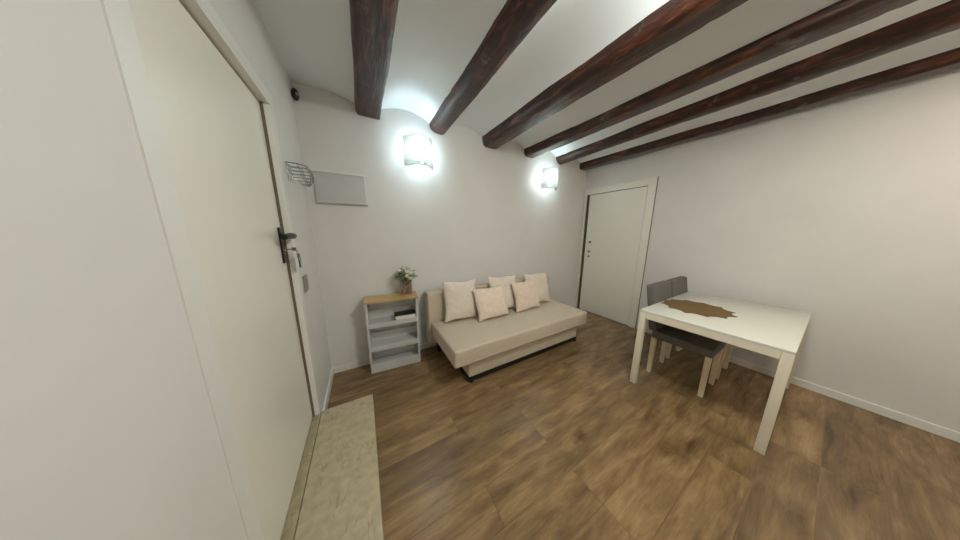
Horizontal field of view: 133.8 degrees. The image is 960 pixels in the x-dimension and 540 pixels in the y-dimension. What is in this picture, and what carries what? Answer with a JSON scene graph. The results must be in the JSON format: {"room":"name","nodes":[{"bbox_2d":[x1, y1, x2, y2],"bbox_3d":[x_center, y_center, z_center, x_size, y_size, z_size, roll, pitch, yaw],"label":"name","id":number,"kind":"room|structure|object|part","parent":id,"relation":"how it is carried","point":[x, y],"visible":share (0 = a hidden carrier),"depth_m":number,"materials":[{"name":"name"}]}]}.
{"room":"living room","nodes":[
{"label":"living room","id":0,"kind":"room"},
{"bbox_2d":[0,0,331,539],"bbox_3d":[-0.529,0.087,0.013,0.150,2.720,4.300,-6,12,-29],"label":"wall","id":1,"kind":"structure","parent":0,"point":[108,430],"depth_m":0.34,"materials":[{"name":"paint"}]},
{"bbox_2d":[100,0,320,539],"bbox_3d":[-1.008,0.107,0.920,0.184,2.091,1.020,-6,12,-29],"label":"door","id":2,"kind":"structure","parent":1,"relation":"in","point":[204,121],"depth_m":0.73,"materials":[{"name":"white wood"}]},
{"bbox_3d":[-1.183,-0.146,1.222,0.009,0.213,0.040,-6,12,-29],"label":"handle plate","id":3,"kind":"part","parent":2,"relation":"part of","materials":[{"name":"black metal"}]},
{"bbox_3d":[-1.121,-0.196,1.183,0.071,0.038,0.161,-6,12,-29],"label":"lever","id":4,"kind":"part","parent":2,"relation":"part of","materials":[{"name":"black metal"}]},
{"bbox_2d":[286,247,301,267],"bbox_3d":[-1.154,-0.076,1.267,0.056,0.128,0.056,-6,12,-29],"label":"bunch","id":5,"kind":"object","parent":2,"relation":"hanging from","point":[293,248],"visible":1,"depth_m":1.27,"materials":[{"name":"grey metal"}]},
{"bbox_2d":[291,88,298,100],"bbox_3d":[-1.484,-1.406,1.640,0.052,0.088,0.055,-6,12,-29],"label":"sensor","id":6,"kind":"object","parent":1,"relation":"attached to","point":[294,93],"visible":1,"depth_m":1.62,"materials":[{"name":"black plastic"}]},
{"bbox_2d":[285,162,313,186],"bbox_3d":[-1.219,-0.642,1.398,0.132,0.127,0.132,-6,12,-29],"label":"wire basket","id":7,"kind":"object","parent":1,"relation":"attached to","point":[286,164],"visible":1,"depth_m":1.38,"materials":[{"name":"silver metal"}]},
{"bbox_2d":[302,274,308,292],"bbox_3d":[-1.268,0.096,1.491,0.013,0.117,0.107,-6,12,-29],"label":"light switch","id":8,"kind":"object","parent":1,"relation":"attached to","point":[305,278],"visible":1,"depth_m":1.47,"materials":[{"name":"grey plastic"}]},
{"bbox_2d":[322,367,333,410],"bbox_3d":[-1.364,1.093,1.839,0.014,0.075,0.674,-6,12,-29],"label":"baseboard","id":9,"kind":"structure","parent":1,"relation":"attached to","point":[326,401],"depth_m":1.83,"materials":[{"name":"white wood"}]},
{"bbox_2d":[291,82,587,355],"bbox_3d":[0.134,-0.444,2.910,4.230,2.720,0.150,-6,12,-29],"label":"wall","id":10,"kind":"structure","parent":0,"point":[481,212],"depth_m":2.34,"materials":[{"name":"paint"}]},
{"bbox_2d":[312,169,367,205],"bbox_3d":[-1.292,-0.758,1.908,0.405,0.280,0.040,-6,12,-29],"label":"box","id":11,"kind":"object","parent":10,"relation":"attached to","point":[331,187],"visible":1,"depth_m":1.89,"materials":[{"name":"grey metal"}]},
{"bbox_2d":[327,315,421,366],"bbox_3d":[-1.133,0.780,2.309,0.930,0.380,0.004,-6,12,-29],"label":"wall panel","id":12,"kind":"structure","parent":10,"relation":"attached to","point":[352,339],"depth_m":2.16,"materials":[{"name":"paint"}]},
{"bbox_2d":[403,133,432,169],"bbox_3d":[-0.637,-1.191,2.106,0.244,0.299,0.231,2,11,12],"label":"wall sconce","id":13,"kind":"object","parent":10,"relation":"attached to","point":[417,148],"visible":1,"depth_m":2.02,"materials":[{"name":"white glass"}]},
{"bbox_2d":[333,304,574,373],"bbox_3d":[0.169,0.872,3.081,3.930,0.070,0.012,-6,12,-29],"label":"baseboard","id":14,"kind":"structure","parent":10,"relation":"attached to","point":[363,362],"depth_m":2.23,"materials":[{"name":"white wood"}]},
{"bbox_2d":[540,167,557,190],"bbox_3d":[1.020,-1.338,3.046,0.244,0.299,0.231,2,11,12],"label":"wall sconce","id":15,"kind":"object","parent":10,"relation":"attached to","point":[549,177],"visible":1,"depth_m":2.95,"materials":[{"name":"white glass"}]},
{"bbox_2d":[253,0,959,162],"bbox_3d":[1.245,-1.367,0.778,3.970,0.165,4.300,-6,12,-29],"label":"ceiling","id":16,"kind":"structure","parent":0,"point":[434,42],"depth_m":1.38,"materials":[{"name":"white paint"}]},
{"bbox_2d":[349,0,398,119],"bbox_3d":[0.008,-1.201,0.086,0.224,0.222,4.301,-6,12,-29],"label":"ceiling beam","id":17,"kind":"structure","parent":16,"relation":"attached to","point":[372,22],"depth_m":1.21,"materials":[{"name":"brown wood"}]},
{"bbox_2d":[429,0,556,134],"bbox_3d":[0.608,-1.272,0.423,0.212,0.220,4.301,-6,12,-29],"label":"ceiling beam","id":18,"kind":"structure","parent":16,"relation":"attached to","point":[516,19],"depth_m":1.27,"materials":[{"name":"brown wood"}]},
{"bbox_2d":[482,0,747,148],"bbox_3d":[1.231,-1.318,0.778,0.259,0.221,4.305,-6,12,-30],"label":"ceiling beam","id":19,"kind":"structure","parent":16,"relation":"attached to","point":[675,20],"depth_m":1.28,"materials":[{"name":"brown wood"}]},
{"bbox_2d":[524,0,917,157],"bbox_3d":[1.817,-1.374,1.110,0.205,0.222,4.308,-6,12,-31],"label":"ceiling beam","id":20,"kind":"structure","parent":16,"relation":"attached to","point":[842,15],"depth_m":1.29,"materials":[{"name":"brown wood"}]},
{"bbox_2d":[556,0,959,164],"bbox_3d":[2.311,-1.437,1.387,0.213,0.223,4.302,-6,12,-29],"label":"ceiling beam","id":21,"kind":"structure","parent":16,"relation":"attached to","point":[944,18],"depth_m":1.39,"materials":[{"name":"brown wood"}]},
{"bbox_2d":[580,47,959,169],"bbox_3d":[2.836,-1.484,1.684,0.195,0.220,4.300,-6,12,-29],"label":"ceiling beam","id":22,"kind":"structure","parent":16,"relation":"attached to","point":[943,62],"depth_m":1.72,"materials":[{"name":"brown wood"}]},
{"bbox_2d":[327,307,959,539],"bbox_3d":[1.236,1.296,1.268,4.230,0.100,4.600,-6,12,-29],"label":"floor","id":23,"kind":"structure","parent":0,"point":[558,443],"depth_m":1.35,"materials":[{"name":"brown wood"}]},
{"bbox_2d":[280,412,321,539],"bbox_3d":[-1.007,1.198,1.124,0.110,0.128,0.914,-6,12,-29],"label":"marble threshold","id":24,"kind":"object","parent":23,"relation":"on","point":[292,517],"visible":0.26,"depth_m":1.08,"materials":[{"name":"beige stone"}]},
{"bbox_2d":[294,394,383,539],"bbox_3d":[-0.701,1.214,1.045,0.338,0.129,1.372,-6,12,-29],"label":"marble step","id":25,"kind":"structure","parent":23,"relation":"on","point":[342,497],"depth_m":1.11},
{"bbox_2d":[363,291,420,373],"bbox_3d":[-0.945,0.660,2.239,0.517,0.783,0.207,-5,12,-25],"label":"shelf unit","id":26,"kind":"object","parent":23,"relation":"on","point":[392,343],"visible":1,"depth_m":2.25,"materials":[{"name":"grey laminate"}]},
{"bbox_3d":[-1.163,0.690,2.147,0.018,0.757,0.195,-5,12,-25],"label":"panel","id":27,"kind":"part","parent":26,"relation":"part of","materials":[{"name":"grey laminate"}]},
{"bbox_3d":[-0.947,0.534,2.225,0.460,0.016,0.176,-5,12,-25],"label":"shelf","id":28,"kind":"part","parent":26,"relation":"part of","materials":[{"name":"grey laminate"}]},
{"bbox_3d":[-0.980,0.435,2.280,0.460,0.040,0.018,-5,12,-25],"label":"rail","id":29,"kind":"part","parent":26,"relation":"part of","materials":[{"name":"grey laminate"}]},
{"bbox_3d":[-0.986,0.646,2.330,0.460,0.737,0.006,-5,12,-25],"label":"panel","id":30,"kind":"part","parent":26,"relation":"part of","materials":[{"name":"grey laminate"}]},
{"bbox_3d":[-0.906,0.552,2.141,0.460,0.048,0.012,-5,12,-25],"label":"rail","id":31,"kind":"part","parent":26,"relation":"part of","materials":[{"name":"grey laminate"}]},
{"bbox_3d":[-0.981,0.686,2.326,0.460,0.040,0.018,-5,12,-25],"label":"rail","id":32,"kind":"part","parent":26,"relation":"part of","materials":[{"name":"grey laminate"}]},
{"bbox_3d":[-0.948,0.786,2.271,0.460,0.016,0.176,-5,12,-25],"label":"shelf","id":33,"kind":"part","parent":26,"relation":"part of","materials":[{"name":"grey laminate"}]},
{"bbox_3d":[-0.907,0.802,2.187,0.460,0.052,0.012,-5,12,-25],"label":"rail","id":34,"kind":"part","parent":26,"relation":"part of","materials":[{"name":"grey laminate"}]},
{"bbox_3d":[-0.982,0.897,2.365,0.460,0.040,0.018,-5,12,-25],"label":"rail","id":35,"kind":"part","parent":26,"relation":"part of","materials":[{"name":"grey laminate"}]},
{"bbox_3d":[-0.948,0.997,2.310,0.460,0.016,0.176,-5,12,-25],"label":"shelf","id":36,"kind":"part","parent":26,"relation":"part of","materials":[{"name":"grey laminate"}]},
{"bbox_3d":[-0.908,1.013,2.226,0.460,0.095,0.012,-5,12,-25],"label":"rail","id":37,"kind":"part","parent":26,"relation":"part of","materials":[{"name":"grey laminate"}]},
{"bbox_2d":[394,309,415,319],"bbox_3d":[-0.826,0.493,2.246,0.210,0.057,0.125,-5,12,-26],"label":"book","id":38,"kind":"object","parent":26,"relation":"on","point":[405,314],"visible":1,"depth_m":2.21,"materials":[{"name":"black paper"}]},
{"bbox_2d":[400,280,412,294],"bbox_3d":[-0.812,0.186,2.242,0.129,0.150,0.129,-6,12,-29],"label":"glass vase","id":39,"kind":"object","parent":26,"relation":"on","point":[408,280],"visible":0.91,"depth_m":2.23,"materials":[{"name":"clear glass"}]},
{"bbox_2d":[393,266,417,291],"bbox_3d":[-0.819,0.102,2.218,0.269,0.295,0.221,-6,12,-29],"label":"flower bouquet","id":40,"kind":"object","parent":39,"relation":"in","point":[406,276],"visible":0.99,"depth_m":2.19,"materials":[{"name":"white plant"}]},
{"bbox_3d":[-0.729,0.654,2.348,0.018,0.757,0.195,-5,12,-25],"label":"panel","id":41,"kind":"part","parent":26,"relation":"part of","materials":[{"name":"grey laminate"}]},
{"bbox_2d":[424,276,586,382],"bbox_3d":[0.388,0.574,2.604,1.957,0.829,0.848,-6,12,-29],"label":"sofa","id":42,"kind":"object","parent":23,"relation":"on","point":[488,346],"visible":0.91,"depth_m":2.31,"materials":[{"name":"beige fabric"}]},
{"bbox_3d":[-0.522,0.932,2.550,0.040,0.140,0.070,-6,12,-29],"label":"leg","id":43,"kind":"part","parent":42,"relation":"part of","materials":[{"name":"black plastic"}]},
{"bbox_2d":[443,279,477,322],"bbox_3d":[-0.229,0.360,2.430,0.455,0.468,0.163,-6,12,-29],"label":"throw cushion","id":44,"kind":"object","parent":42,"relation":"on","point":[460,303],"visible":0.95,"depth_m":2.37,"materials":[{"name":"beige fabric"}]},
{"bbox_3d":[0.213,0.479,2.897,1.957,0.630,0.145,-6,12,-29],"label":"backrest","id":45,"kind":"part","parent":42,"relation":"part of","materials":[{"name":"beige fabric"}]},
{"bbox_2d":[472,284,508,322],"bbox_3d":[0.130,0.395,2.492,0.438,0.380,0.197,-6,12,-29],"label":"throw cushion","id":46,"kind":"object","parent":42,"relation":"on","point":[490,302],"visible":1,"depth_m":2.43,"materials":[{"name":"beige fabric"}]},
{"bbox_2d":[487,275,515,307],"bbox_3d":[0.313,0.305,2.727,0.479,0.473,0.168,-6,12,-29],"label":"throw cushion","id":47,"kind":"object","parent":42,"relation":"on","point":[506,281],"visible":0.57,"depth_m":2.70,"materials":[{"name":"beige fabric"}]},
{"bbox_3d":[0.428,0.664,2.556,1.900,0.170,0.690,-6,12,-29],"label":"seat mattress","id":48,"kind":"part","parent":42,"relation":"part of","materials":[{"name":"beige fabric"}]},
{"bbox_2d":[511,279,539,312],"bbox_3d":[0.623,0.343,2.777,0.445,0.381,0.168,-6,12,-29],"label":"throw cushion","id":49,"kind":"object","parent":42,"relation":"on","point":[525,293],"visible":1,"depth_m":2.71,"materials":[{"name":"beige fabric"}]},
{"bbox_2d":[523,272,549,301],"bbox_3d":[0.830,0.267,2.997,0.468,0.453,0.174,-6,12,-29],"label":"throw cushion","id":50,"kind":"object","parent":42,"relation":"on","point":[540,279],"visible":0.66,"depth_m":2.98,"materials":[{"name":"beige fabric"}]},
{"bbox_2d":[646,280,725,397],"bbox_3d":[2.003,0.631,2.044,0.430,0.932,0.531,-6,12,-29],"label":"dining chair","id":51,"kind":"object","parent":23,"relation":"on","point":[657,292],"visible":0.78,"depth_m":1.98,"materials":[{"name":"grey fabric"}]},
{"bbox_3d":[1.795,0.881,2.151,0.038,0.400,0.038,-6,12,-29],"label":"leg","id":52,"kind":"part","parent":51,"relation":"part of","materials":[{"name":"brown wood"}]},
{"bbox_3d":[1.904,0.365,2.171,0.430,0.455,0.132,-6,12,-29],"label":"backrest","id":53,"kind":"part","parent":51,"relation":"part of","materials":[{"name":"grey fabric"}]},
{"bbox_3d":[2.064,0.854,2.303,0.038,0.400,0.038,-6,12,-29],"label":"leg","id":54,"kind":"part","parent":51,"relation":"part of","materials":[{"name":"brown wood"}]},
{"bbox_3d":[2.028,0.667,2.006,0.410,0.075,0.430,-6,12,-29],"label":"seat","id":55,"kind":"part","parent":51,"relation":"part of","materials":[{"name":"grey fabric"}]},
{"bbox_3d":[1.989,0.943,1.818,0.038,0.400,0.038,-6,12,-29],"label":"leg","id":56,"kind":"part","parent":51,"relation":"part of","materials":[{"name":"brown wood"}]},
{"bbox_3d":[2.258,0.916,1.970,0.038,0.400,0.038,-6,12,-29],"label":"leg","id":57,"kind":"part","parent":51,"relation":"part of","materials":[{"name":"brown wood"}]},
{"bbox_2d":[665,276,732,378],"bbox_3d":[2.412,0.590,2.275,0.430,0.932,0.531,-6,12,-29],"label":"dining chair","id":58,"kind":"object","parent":23,"relation":"on","point":[678,284],"visible":0.23,"depth_m":2.29,"materials":[{"name":"grey fabric"}]},
{"bbox_3d":[2.204,0.840,2.382,0.038,0.400,0.038,-6,12,-29],"label":"leg","id":59,"kind":"part","parent":58,"relation":"part of","materials":[{"name":"brown wood"}]},
{"bbox_3d":[2.314,0.324,2.402,0.430,0.455,0.132,-6,12,-29],"label":"backrest","id":60,"kind":"part","parent":58,"relation":"part of","materials":[{"name":"grey fabric"}]},
{"bbox_3d":[2.398,0.902,2.049,0.038,0.400,0.038,-6,12,-29],"label":"leg","id":61,"kind":"part","parent":58,"relation":"part of","materials":[{"name":"brown wood"}]},
{"bbox_3d":[2.667,0.875,2.201,0.038,0.400,0.038,-6,12,-29],"label":"leg","id":62,"kind":"part","parent":58,"relation":"part of","materials":[{"name":"brown wood"}]},
{"bbox_2d":[629,291,811,455],"bbox_3d":[2.213,0.744,1.930,1.230,0.752,0.800,-6,12,-29],"label":"dining table","id":63,"kind":"object","parent":23,"relation":"on","point":[771,331],"visible":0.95,"depth_m":1.59,"materials":[{"name":"white wood"}]},
{"bbox_3d":[1.512,0.745,1.963,0.046,0.734,0.046,-6,12,-29],"label":"leg","id":64,"kind":"part","parent":63,"relation":"part of","materials":[{"name":"beige paint"}]},
{"bbox_2d":[662,299,736,318],"bbox_3d":[2.038,0.356,1.942,0.509,0.005,0.510,-6,12,-29],"label":"placemat","id":65,"kind":"object","parent":63,"relation":"on","point":[687,306],"visible":0.99,"depth_m":1.91,"materials":[{"name":"brown fabric"}]},
{"bbox_3d":[1.888,0.865,1.320,0.046,0.734,0.046,-6,12,-29],"label":"leg","id":66,"kind":"part","parent":63,"relation":"part of","materials":[{"name":"beige paint"}]},
{"bbox_3d":[2.914,0.762,1.900,0.046,0.734,0.046,-6,12,-29],"label":"leg","id":67,"kind":"part","parent":63,"relation":"part of","materials":[{"name":"beige paint"}]},
{"bbox_2d":[577,68,959,432],"bbox_3d":[3.010,-0.269,2.012,0.150,2.720,4.300,-6,12,-29],"label":"wall","id":68,"kind":"structure","parent":0,"point":[845,213],"depth_m":1.74,"materials":[{"name":"paint"}]},
{"bbox_2d":[575,176,658,327],"bbox_3d":[2.145,-0.265,3.410,0.082,2.200,1.049,-6,12,-29],"label":"door","id":69,"kind":"structure","parent":68,"relation":"in","point":[616,235],"depth_m":3.30,"materials":[{"name":"white paint"}]},
{"bbox_2d":[637,325,959,442],"bbox_3d":[3.202,1.126,1.757,0.012,0.070,3.230,-6,12,-29],"label":"baseboard","id":70,"kind":"structure","parent":68,"relation":"attached to","point":[932,428],"depth_m":1.72,"materials":[{"name":"white wood"}]}
]}

